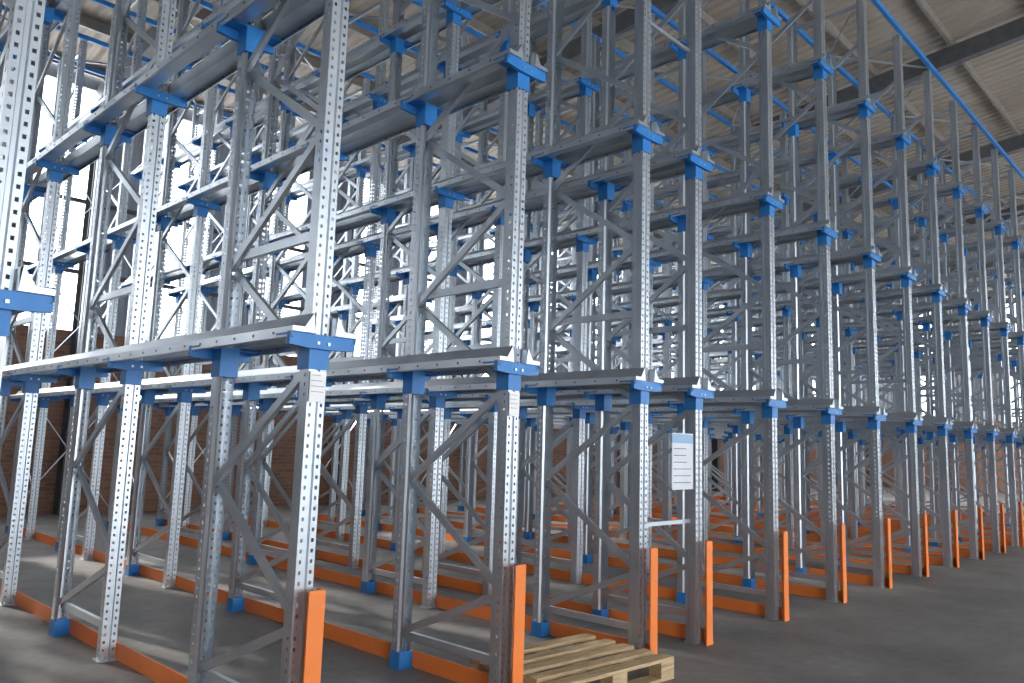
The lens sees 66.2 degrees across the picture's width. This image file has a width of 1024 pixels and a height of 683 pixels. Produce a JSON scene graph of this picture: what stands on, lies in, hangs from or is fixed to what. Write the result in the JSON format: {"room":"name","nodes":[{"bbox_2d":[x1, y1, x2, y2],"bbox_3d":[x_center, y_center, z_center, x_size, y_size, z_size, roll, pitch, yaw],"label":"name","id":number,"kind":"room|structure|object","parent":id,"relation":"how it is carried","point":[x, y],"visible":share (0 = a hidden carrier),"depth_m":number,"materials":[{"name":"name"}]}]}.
{"room":"warehouse interior","nodes":[
{"label":"warehouse interior","id":0,"kind":"room"},
{"bbox_2d":[0,52,849,515],"bbox_3d":[0.202,0.437,24.227,0.250,8.600,53.000,-6,-11,43],"label":"wall","id":1,"kind":"structure","parent":0,"point":[283,453],"depth_m":16.47,"materials":[{"name":"red brick"}]},
{"bbox_2d":[0,486,1023,682],"bbox_3d":[9.348,3.799,14.845,25.400,0.001,53.000,-6,-11,43],"label":"floor","id":2,"kind":"structure","parent":0,"point":[965,623],"depth_m":6.76,"materials":[{"name":"concrete"}]},
{"bbox_2d":[52,81,836,515],"bbox_3d":[0.060,0.457,23.660,0.320,8.400,48.200,-6,-11,43],"label":"columns","id":3,"kind":"structure","parent":2,"relation":"on","point":[715,444],"depth_m":15.13,"materials":[{"name":"grey metal"}]},
{"bbox_2d":[0,0,1023,682],"bbox_3d":[2.322,-0.217,14.932,10.537,7.550,26.182,-6,-11,43],"label":"rack","id":4,"kind":"object","parent":2,"relation":"on","point":[636,401],"visible":0.99,"depth_m":8.28,"materials":[{"name":"metal"}]},
{"bbox_2d":[0,339,4,378],"bbox_3d":[-1.917,0.060,2.876,0.004,0.150,0.090,-6,-11,43],"label":"label","id":5,"kind":"object","parent":4,"relation":"attached to","point":[2,341],"visible":1,"depth_m":2.91,"materials":[{"name":"white paper"}]},
{"bbox_2d":[308,371,326,402],"bbox_3d":[-0.958,0.223,3.869,0.004,0.150,0.090,-6,-11,43],"label":"label","id":6,"kind":"object","parent":4,"relation":"attached to","point":[317,386],"visible":1,"depth_m":3.87,"materials":[{"name":"white paper"}]},
{"bbox_2d":[509,392,519,416],"bbox_3d":[0.015,0.389,4.877,0.004,0.150,0.090,-6,-11,43],"label":"label","id":7,"kind":"object","parent":4,"relation":"attached to","point":[514,397],"visible":1,"depth_m":4.88,"materials":[{"name":"white paper"}]},
{"bbox_2d":[672,433,692,489],"bbox_3d":[1.350,0.948,6.211,0.004,0.440,0.310,-6,-11,43],"label":"sign","id":8,"kind":"object","parent":4,"relation":"attached to","point":[682,443],"visible":1,"depth_m":6.21,"materials":[{"name":"paper"}]},
{"bbox_2d":[469,633,673,682],"bbox_3d":[0.403,2.152,5.183,1.122,0.142,0.802,9,-10,-42],"label":"wooden pallet","id":9,"kind":"object","parent":2,"relation":"on","point":[574,663],"visible":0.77,"depth_m":5.15,"materials":[{"name":"brown wood"}]},
{"bbox_2d":[0,0,1023,320],"bbox_3d":[9.649,-5.953,16.156,25.443,3.607,53.000,-6,-11,43],"label":"ceiling","id":10,"kind":"structure","parent":0,"point":[977,46],"depth_m":16.48,"materials":[{"name":"metal"}]},
{"bbox_2d":[862,307,1023,494],"bbox_3d":[27.890,1.179,34.641,25.400,11.600,0.250,-6,-11,43],"label":"wall","id":11,"kind":"structure","parent":0,"point":[889,456],"depth_m":39.01,"materials":[{"name":"red brick"}]}
]}

